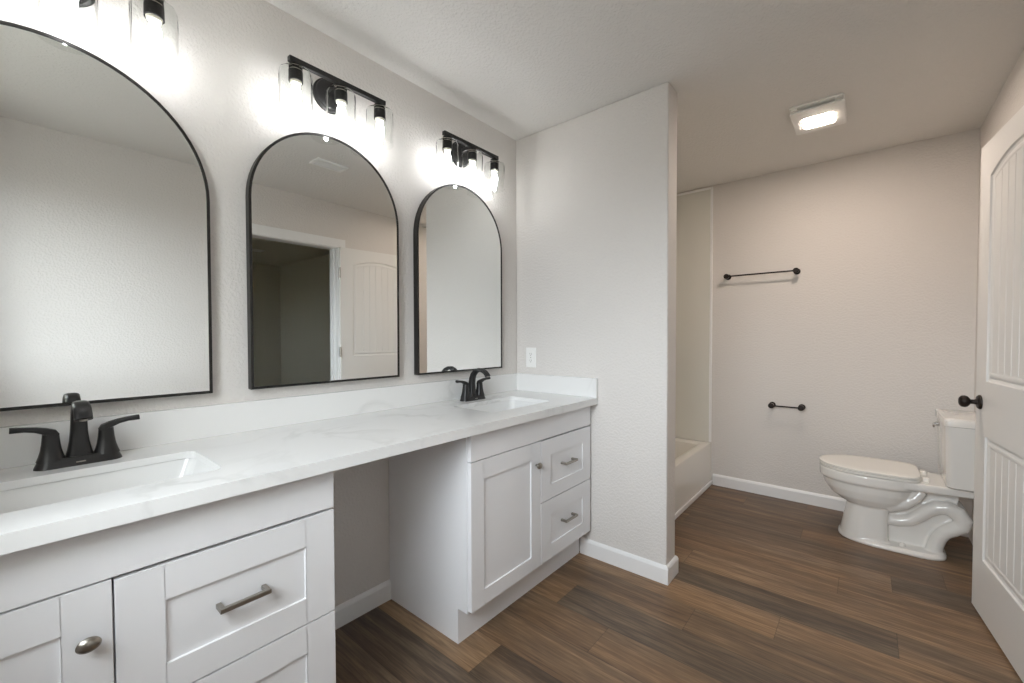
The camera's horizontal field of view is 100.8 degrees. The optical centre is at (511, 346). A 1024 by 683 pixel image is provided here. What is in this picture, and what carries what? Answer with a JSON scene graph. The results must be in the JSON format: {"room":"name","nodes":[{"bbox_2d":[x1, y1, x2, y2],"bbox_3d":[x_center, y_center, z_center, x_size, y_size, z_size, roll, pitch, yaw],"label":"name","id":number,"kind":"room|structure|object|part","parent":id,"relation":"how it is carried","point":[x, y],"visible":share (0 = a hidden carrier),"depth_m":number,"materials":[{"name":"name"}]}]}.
{"room":"bathroom","nodes":[
{"label":"bathroom","id":0,"kind":"room"},
{"bbox_2d":[0,0,516,606],"bbox_3d":[-0.261,-0.060,2.414,0.120,2.440,4.288,1,2,40],"label":"wall","id":1,"kind":"structure","parent":0,"point":[223,91],"depth_m":1.55,"materials":[{"name":"white paint"}]},
{"bbox_2d":[0,20,212,411],"bbox_3d":[-1.223,-0.329,1.129,0.031,0.977,0.698,2,2,40],"label":"arched mirror","id":2,"kind":"object","parent":1,"relation":"attached to","point":[105,245],"visible":1,"depth_m":1.18,"materials":[{"name":"black mirror"}]},
{"bbox_2d":[37,0,179,67],"bbox_3d":[-1.161,-0.950,1.105,0.155,0.236,0.456,1,2,40],"label":"vanity light","id":3,"kind":"object","parent":1,"relation":"attached to","point":[153,10],"visible":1,"depth_m":1.21,"materials":[{"name":"black metal"}]},
{"bbox_3d":[-1.145,-0.911,1.092,0.112,0.146,0.112,1,2,40],"label":"lamp shade","id":4,"kind":"part","parent":3,"relation":"part of","materials":[{"name":"clear glass"}]},
{"bbox_3d":[-1.144,-0.884,1.093,0.035,0.105,0.035,1,2,40],"label":"bulb","id":5,"kind":"part","parent":3,"relation":"part of","materials":[{"name":"white glass"}]},
{"bbox_2d":[143,0,164,24],"bbox_3d":[-1.034,-0.982,1.223,0.048,0.065,0.048,0,1,21],"label":"socket","id":6,"kind":"object","parent":3,"relation":"attached to","point":[153,10],"depth_m":1.21,"materials":[{"name":"black metal"}]},
{"bbox_3d":[-1.034,-0.915,1.224,0.112,0.146,0.112,1,2,40],"label":"lamp shade","id":7,"kind":"part","parent":3,"relation":"part of","materials":[{"name":"clear glass"}]},
{"bbox_3d":[-1.034,-0.888,1.225,0.035,0.105,0.035,1,2,40],"label":"bulb","id":8,"kind":"part","parent":3,"relation":"part of","materials":[{"name":"white glass"}]},
{"bbox_2d":[0,373,516,468],"bbox_3d":[-0.742,0.240,1.736,0.020,0.105,2.380,1,2,40],"label":"backsplash","id":9,"kind":"structure","parent":1,"relation":"attached to","point":[153,428],"depth_m":1.47,"materials":[{"name":"white stone"}]},
{"bbox_2d":[245,132,399,389],"bbox_3d":[-0.730,-0.349,1.722,0.032,0.987,0.616,1,2,40],"label":"arched mirror","id":10,"kind":"object","parent":1,"relation":"attached to","point":[322,226],"visible":1,"depth_m":1.67,"materials":[{"name":"black mirror"}]},
{"bbox_2d":[278,55,393,146],"bbox_3d":[-0.686,-0.964,1.673,0.155,0.236,0.456,1,2,40],"label":"vanity light","id":11,"kind":"object","parent":1,"relation":"attached to","point":[329,91],"visible":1,"depth_m":1.65,"materials":[{"name":"black metal"}]},
{"bbox_2d":[288,62,302,85],"bbox_3d":[-0.780,-0.984,1.527,0.048,0.075,0.048,1,2,40],"label":"socket","id":12,"kind":"object","parent":11,"relation":"attached to","point":[295,74],"depth_m":1.51,"materials":[{"name":"black metal"}]},
{"bbox_3d":[-0.780,-0.922,1.528,0.112,0.146,0.112,1,2,40],"label":"lamp shade","id":13,"kind":"part","parent":11,"relation":"part of","materials":[{"name":"clear glass"}]},
{"bbox_3d":[-0.780,-0.895,1.529,0.035,0.105,0.035,1,2,40],"label":"bulb","id":14,"kind":"part","parent":11,"relation":"part of","materials":[{"name":"white glass"}]},
{"bbox_3d":[-0.701,-1.031,1.683,0.084,0.019,0.022,1,2,40],"label":"arm","id":15,"kind":"part","parent":11,"relation":"part of","materials":[{"name":"black metal"}]},
{"bbox_2d":[334,84,347,105],"bbox_3d":[-0.670,-0.988,1.659,0.048,0.075,0.048,1,2,40],"label":"socket","id":16,"kind":"object","parent":11,"relation":"attached to","point":[341,98],"depth_m":1.64,"materials":[{"name":"black metal"}]},
{"bbox_3d":[-0.670,-0.898,1.661,0.035,0.105,0.035,1,2,40],"label":"bulb","id":17,"kind":"part","parent":11,"relation":"part of","materials":[{"name":"white glass"}]},
{"bbox_3d":[-0.670,-0.926,1.660,0.112,0.146,0.112,1,2,40],"label":"lamp shade","id":18,"kind":"part","parent":11,"relation":"part of","materials":[{"name":"clear glass"}]},
{"bbox_2d":[374,102,385,122],"bbox_3d":[-0.560,-0.991,1.790,0.048,0.075,0.048,1,2,40],"label":"socket","id":19,"kind":"object","parent":11,"relation":"attached to","point":[379,110],"depth_m":1.77,"materials":[{"name":"black metal"}]},
{"bbox_3d":[-0.559,-0.929,1.792,0.112,0.146,0.112,1,2,40],"label":"lamp shade","id":20,"kind":"part","parent":11,"relation":"part of","materials":[{"name":"clear glass"}]},
{"bbox_3d":[-0.559,-0.902,1.792,0.035,0.105,0.035,1,2,40],"label":"bulb","id":21,"kind":"part","parent":11,"relation":"part of","materials":[{"name":"white glass"}]},
{"bbox_2d":[334,579,390,629],"bbox_3d":[-0.737,1.132,1.764,0.013,0.089,0.532,1,2,40],"label":"baseboard","id":22,"kind":"structure","parent":1,"relation":"attached to","point":[346,612],"depth_m":1.85,"materials":[{"name":"white paint"}]},
{"bbox_2d":[413,184,501,374],"bbox_3d":[-0.268,-0.363,2.277,0.032,0.987,0.616,1,2,40],"label":"arched mirror","id":23,"kind":"object","parent":1,"relation":"attached to","point":[457,246],"visible":1,"depth_m":2.23,"materials":[{"name":"black mirror"}]},
{"bbox_2d":[436,130,504,190],"bbox_3d":[-0.224,-0.978,2.226,0.155,0.236,0.456,1,2,40],"label":"vanity light","id":24,"kind":"object","parent":1,"relation":"attached to","point":[462,152],"visible":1,"depth_m":2.21,"materials":[{"name":"black metal"}]},
{"bbox_2d":[442,135,451,151],"bbox_3d":[-0.318,-0.998,2.079,0.048,0.075,0.048,1,2,40],"label":"socket","id":25,"kind":"object","parent":24,"relation":"attached to","point":[447,142],"depth_m":2.06,"materials":[{"name":"black metal"}]},
{"bbox_3d":[-0.318,-0.936,2.081,0.112,0.146,0.112,1,2,40],"label":"lamp shade","id":26,"kind":"part","parent":24,"relation":"part of","materials":[{"name":"clear glass"}]},
{"bbox_3d":[-0.318,-0.909,2.082,0.035,0.105,0.035,1,2,40],"label":"bulb","id":27,"kind":"part","parent":24,"relation":"part of","materials":[{"name":"white glass"}]},
{"bbox_3d":[-0.238,-1.045,2.236,0.084,0.019,0.022,1,2,40],"label":"arm","id":28,"kind":"part","parent":24,"relation":"part of","materials":[{"name":"black metal"}]},
{"bbox_2d":[468,147,476,162],"bbox_3d":[-0.207,-1.001,2.211,0.048,0.075,0.048,1,2,40],"label":"socket","id":29,"kind":"object","parent":24,"relation":"attached to","point":[472,154],"depth_m":2.19,"materials":[{"name":"black metal"}]},
{"bbox_3d":[-0.207,-0.940,2.213,0.112,0.146,0.112,1,2,40],"label":"lamp shade","id":30,"kind":"part","parent":24,"relation":"part of","materials":[{"name":"clear glass"}]},
{"bbox_3d":[-0.207,-0.912,2.213,0.035,0.105,0.035,1,2,40],"label":"bulb","id":31,"kind":"part","parent":24,"relation":"part of","materials":[{"name":"white glass"}]},
{"bbox_2d":[490,158,498,172],"bbox_3d":[-0.097,-1.005,2.343,0.048,0.075,0.048,1,2,40],"label":"socket","id":32,"kind":"object","parent":24,"relation":"attached to","point":[494,165],"depth_m":2.33,"materials":[{"name":"black metal"}]},
{"bbox_3d":[-0.097,-0.943,2.345,0.112,0.146,0.112,1,2,40],"label":"lamp shade","id":33,"kind":"part","parent":24,"relation":"part of","materials":[{"name":"clear glass"}]},
{"bbox_3d":[-0.097,-0.916,2.345,0.035,0.105,0.035,1,2,40],"label":"bulb","id":34,"kind":"part","parent":24,"relation":"part of","materials":[{"name":"white glass"}]},
{"bbox_2d":[516,82,676,564],"bbox_3d":[0.431,-0.062,2.408,0.950,2.440,0.126,1,2,40],"label":"wall partition","id":35,"kind":"structure","parent":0,"point":[596,190],"depth_m":2.23,"materials":[{"name":"white paint"}]},
{"bbox_2d":[526,348,535,367],"bbox_3d":[0.116,0.065,2.587,0.074,0.120,0.007,1,2,40],"label":"wall outlet","id":36,"kind":"object","parent":35,"relation":"attached to","point":[530,352],"visible":1,"depth_m":2.58,"materials":[{"name":"white plastic"}]},
{"bbox_2d":[580,537,678,585],"bbox_3d":[0.620,1.116,2.279,0.493,0.089,0.152,1,2,40],"label":"baseboard","id":37,"kind":"structure","parent":35,"relation":"attached to","point":[664,574],"depth_m":2.18,"materials":[{"name":"white paint"}]},
{"bbox_2d":[265,0,1023,192],"bbox_3d":[0.622,-1.306,1.645,2.431,0.080,4.288,1,2,40],"label":"ceiling","id":38,"kind":"structure","parent":0,"point":[907,71],"depth_m":1.88,"materials":[{"name":"white paint"}]},
{"bbox_2d":[789,93,846,134],"bbox_3d":[1.683,-1.268,2.325,0.236,0.032,0.336,1,2,40],"label":"recessed light","id":39,"kind":"object","parent":38,"relation":"in","point":[830,111],"visible":1,"depth_m":2.28,"materials":[{"name":"white plastic"}]},
{"bbox_3d":[1.683,-1.280,2.325,0.236,0.008,0.336,1,2,40],"label":"plate","id":40,"kind":"part","parent":39,"relation":"part of","materials":[{"name":"white plastic"}]},
{"bbox_2d":[335,484,1022,682],"bbox_3d":[2.428,1.242,0.198,7.120,0.080,4.288,1,2,40],"label":"floor","id":41,"kind":"structure","parent":0,"point":[765,589],"depth_m":1.79,"materials":[{"name":"brown wood"}]},
{"bbox_2d":[0,471,335,682],"bbox_3d":[-0.991,0.762,1.018,0.566,0.863,0.921,1,2,40],"label":"vanity cabinet","id":42,"kind":"object","parent":41,"relation":"on","point":[239,588],"visible":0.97,"depth_m":0.94,"materials":[{"name":"white paint"}]},
{"bbox_3d":[-0.952,0.760,0.685,0.020,0.580,0.452,1,2,40],"label":"door","id":43,"kind":"part","parent":42,"relation":"part of","materials":[{"name":"white paint"}]},
{"bbox_3d":[-0.812,0.569,0.811,0.028,0.029,0.037,1,2,40],"label":"knob","id":44,"kind":"part","parent":42,"relation":"part of","materials":[{"name":"silver metal"}]},
{"bbox_3d":[-0.658,0.608,1.033,0.020,0.286,0.457,1,2,40],"label":"drawer","id":45,"kind":"part","parent":42,"relation":"part of","materials":[{"name":"white paint"}]},
{"bbox_3d":[-0.643,0.605,1.017,0.036,0.011,0.108,1,2,40],"label":"handle","id":46,"kind":"part","parent":42,"relation":"part of","materials":[{"name":"silver metal"}]},
{"bbox_3d":[-0.657,0.899,1.040,0.020,0.286,0.457,1,2,40],"label":"drawer","id":47,"kind":"part","parent":42,"relation":"part of","materials":[{"name":"white paint"}]},
{"bbox_2d":[0,373,597,554],"bbox_3d":[-0.522,0.261,1.566,0.576,0.140,2.400,1,2,40],"label":"countertop","id":48,"kind":"structure","parent":42,"relation":"on","point":[249,446],"depth_m":1.30,"materials":[{"name":"white stone"}]},
{"bbox_2d":[9,400,139,470],"bbox_3d":[-1.113,0.223,1.093,0.146,0.170,0.240,1,2,40],"label":"faucet","id":49,"kind":"object","parent":48,"relation":"on","point":[51,456],"visible":1,"depth_m":1.10,"materials":[{"name":"black metal"}]},
{"bbox_3d":[-1.192,0.243,1.066,0.050,0.095,0.096,1,2,40],"label":"lever handle","id":50,"kind":"part","parent":49,"relation":"part of","materials":[{"name":"black metal"}]},
{"bbox_3d":[-1.146,0.297,1.123,0.058,0.022,0.166,1,2,40],"label":"plate","id":51,"kind":"part","parent":49,"relation":"part of","materials":[{"name":"black metal"}]},
{"bbox_3d":[-1.112,0.213,1.092,0.144,0.150,0.054,1,2,40],"label":"spout","id":52,"kind":"part","parent":49,"relation":"part of","materials":[{"name":"black metal"}]},
{"bbox_3d":[-1.100,0.241,1.177,0.050,0.095,0.096,1,2,40],"label":"lever handle","id":53,"kind":"part","parent":49,"relation":"part of","materials":[{"name":"black metal"}]},
{"bbox_2d":[0,458,212,513],"bbox_3d":[-0.977,0.397,0.992,0.315,0.132,0.490,1,2,40],"label":"sink","id":54,"kind":"object","parent":48,"relation":"in","point":[12,500],"visible":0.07,"depth_m":1.09,"materials":[{"name":"white ceramic"}]},
{"bbox_2d":[455,368,490,401],"bbox_3d":[-0.174,0.195,2.215,0.146,0.170,0.240,1,2,40],"label":"faucet","id":55,"kind":"object","parent":48,"relation":"on","point":[470,391],"visible":1,"depth_m":2.22,"materials":[{"name":"black metal"}]},
{"bbox_3d":[-0.254,0.215,2.188,0.050,0.095,0.096,1,2,40],"label":"lever handle","id":56,"kind":"part","parent":55,"relation":"part of","materials":[{"name":"black metal"}]},
{"bbox_3d":[-0.207,0.269,2.245,0.058,0.022,0.166,1,2,40],"label":"plate","id":57,"kind":"part","parent":55,"relation":"part of","materials":[{"name":"black metal"}]},
{"bbox_3d":[-0.173,0.185,2.214,0.144,0.150,0.054,1,2,40],"label":"spout","id":58,"kind":"part","parent":55,"relation":"part of","materials":[{"name":"black metal"}]},
{"bbox_3d":[-0.161,0.212,2.299,0.050,0.095,0.096,1,2,40],"label":"lever handle","id":59,"kind":"part","parent":55,"relation":"part of","materials":[{"name":"black metal"}]},
{"bbox_2d":[466,400,538,411],"bbox_3d":[-0.041,0.369,2.111,0.315,0.132,0.490,1,2,40],"label":"sink","id":60,"kind":"object","parent":48,"relation":"in","point":[510,404],"visible":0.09,"depth_m":2.29,"materials":[{"name":"white ceramic"}]},
{"bbox_2d":[389,406,589,643],"bbox_3d":[-0.057,0.734,2.134,0.566,0.863,0.921,1,2,40],"label":"vanity cabinet","id":61,"kind":"object","parent":41,"relation":"on","point":[477,522],"visible":0.95,"depth_m":1.82,"materials":[{"name":"white paint"}]},
{"bbox_3d":[-0.018,0.732,1.801,0.020,0.580,0.452,1,2,40],"label":"door","id":62,"kind":"part","parent":61,"relation":"part of","materials":[{"name":"white paint"}]},
{"bbox_3d":[0.121,0.541,1.927,0.028,0.029,0.037,1,2,40],"label":"knob","id":63,"kind":"part","parent":61,"relation":"part of","materials":[{"name":"silver metal"}]},
{"bbox_3d":[0.276,0.871,2.156,0.020,0.286,0.457,1,2,40],"label":"drawer","id":64,"kind":"part","parent":61,"relation":"part of","materials":[{"name":"white paint"}]},
{"bbox_3d":[0.275,0.580,2.149,0.020,0.286,0.457,1,2,40],"label":"drawer","id":65,"kind":"part","parent":61,"relation":"part of","materials":[{"name":"white paint"}]},
{"bbox_3d":[0.291,0.863,2.140,0.036,0.011,0.108,1,2,40],"label":"handle","id":66,"kind":"part","parent":61,"relation":"part of","materials":[{"name":"silver metal"}]},
{"bbox_3d":[0.290,0.577,2.133,0.036,0.011,0.108,1,2,40],"label":"handle","id":67,"kind":"part","parent":61,"relation":"part of","materials":[{"name":"silver metal"}]},
{"bbox_2d":[675,437,711,518],"bbox_3d":[0.881,0.967,3.132,0.734,0.347,1.520,1,2,40],"label":"bathtub","id":68,"kind":"object","parent":41,"relation":"on","point":[692,457],"visible":0.29,"depth_m":3.17,"materials":[{"name":"white ceramic"}]},
{"bbox_2d":[675,187,712,441],"bbox_3d":[0.873,-0.248,3.108,0.723,2.082,1.522,1,2,40],"label":"tub surround","id":69,"kind":"object","parent":68,"relation":"on","point":[694,231],"visible":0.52,"depth_m":3.54,"materials":[{"name":"white"}]},
{"bbox_3d":[1.347,-1.294,3.662,0.695,0.018,0.004,1,2,40],"label":"trim","id":70,"kind":"part","parent":69,"relation":"part of","materials":[{"name":"white paint"}]},
{"bbox_3d":[1.627,-0.259,3.460,0.018,2.082,0.014,1,2,40],"label":"edge trim","id":71,"kind":"part","parent":69,"relation":"part of","materials":[{"name":"white paint"}]},
{"bbox_2d":[819,409,975,560],"bbox_3d":[2.250,0.758,2.487,0.721,0.785,0.424,1,2,40],"label":"toilet","id":72,"kind":"object","parent":41,"relation":"on","point":[894,506],"visible":0.98,"depth_m":2.37,"materials":[{"name":"white ceramic"}]},
{"bbox_3d":[2.152,0.731,2.569,0.462,0.016,0.372,1,2,40],"label":"seat","id":73,"kind":"part","parent":72,"relation":"part of","materials":[{"name":"white plastic"}]},
{"bbox_3d":[2.151,0.713,2.568,0.464,0.016,0.374,1,2,40],"label":"lid","id":74,"kind":"part","parent":72,"relation":"part of","materials":[{"name":"white plastic"}]},
{"bbox_3d":[2.240,0.947,2.500,0.690,0.408,0.374,1,2,40],"label":"bowl","id":75,"kind":"part","parent":72,"relation":"part of","materials":[{"name":"white ceramic"}]},
{"bbox_3d":[2.456,0.391,2.306,0.182,0.044,0.424,1,2,40],"label":"tank lid","id":76,"kind":"part","parent":72,"relation":"part of","materials":[{"name":"white ceramic"}]},
{"bbox_3d":[2.457,0.580,2.309,0.172,0.331,0.396,1,2,40],"label":"tank","id":77,"kind":"part","parent":72,"relation":"part of","materials":[{"name":"white ceramic"}]},
{"bbox_2d":[677,128,979,517],"bbox_3d":[2.009,-0.086,3.233,2.311,2.440,0.120,1,2,40],"label":"wall","id":78,"kind":"structure","parent":0,"point":[874,334],"depth_m":2.92,"materials":[{"name":"white paint"}]},
{"bbox_2d":[723,268,800,279],"bbox_3d":[1.878,-0.552,3.202,0.501,0.044,0.076,1,2,40],"label":"towel bar","id":79,"kind":"object","parent":78,"relation":"attached to","point":[795,270],"visible":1,"depth_m":3.16,"materials":[{"name":"black metal"}]},
{"bbox_3d":[1.703,-0.554,3.349,0.044,0.044,0.076,1,2,40],"label":"post","id":80,"kind":"part","parent":79,"relation":"part of","materials":[{"name":"brown metal"}]},
{"bbox_3d":[2.053,-0.549,3.056,0.044,0.044,0.076,1,2,40],"label":"post","id":81,"kind":"part","parent":79,"relation":"part of","materials":[{"name":"brown metal"}]},
{"bbox_2d":[768,402,805,410],"bbox_3d":[2.016,0.438,3.111,0.229,0.044,0.076,1,2,40],"label":"toilet paper holder","id":82,"kind":"object","parent":78,"relation":"attached to","point":[801,407],"visible":1,"depth_m":3.08,"materials":[{"name":"black metal"}]},
{"bbox_3d":[1.945,0.437,3.171,0.044,0.044,0.076,1,2,40],"label":"post","id":83,"kind":"part","parent":82,"relation":"part of","materials":[{"name":"brown metal"}]},
{"bbox_3d":[2.087,0.439,3.052,0.044,0.044,0.076,1,2,40],"label":"post","id":84,"kind":"part","parent":82,"relation":"part of","materials":[{"name":"brown metal"}]},
{"bbox_2d":[713,474,968,536],"bbox_3d":[2.207,1.095,3.010,1.453,0.089,0.013,1,2,40],"label":"baseboard","id":85,"kind":"structure","parent":78,"relation":"attached to","point":[821,500],"depth_m":3.16,"materials":[{"name":"white paint"}]},
{"bbox_2d":[972,49,1023,519],"bbox_3d":[1.473,-0.031,0.886,0.120,2.440,4.168,1,2,40],"label":"wall","id":86,"kind":"structure","parent":0,"point":[1010,99],"depth_m":2.11,"materials":[{"name":"white paint"}]},
{"bbox_2d":[969,525,972,544],"bbox_3d":[2.241,1.119,1.930,0.013,0.089,1.626,1,2,40],"label":"baseboard","id":87,"kind":"structure","parent":86,"relation":"attached to","point":[971,530],"depth_m":2.48,"materials":[{"name":"white paint"}]},
{"bbox_2d":[958,106,1023,682],"bbox_3d":[1.839,0.149,1.574,0.102,2.026,0.779,1,2,34],"label":"door","id":88,"kind":"structure","parent":86,"relation":"in","point":[998,517],"depth_m":1.67,"materials":[{"name":"white paint"}]},
{"bbox_3d":[2.012,0.240,1.862,0.067,0.062,0.062,1,2,34],"label":"knob","id":89,"kind":"part","parent":88,"relation":"part of","materials":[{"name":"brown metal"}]}
]}

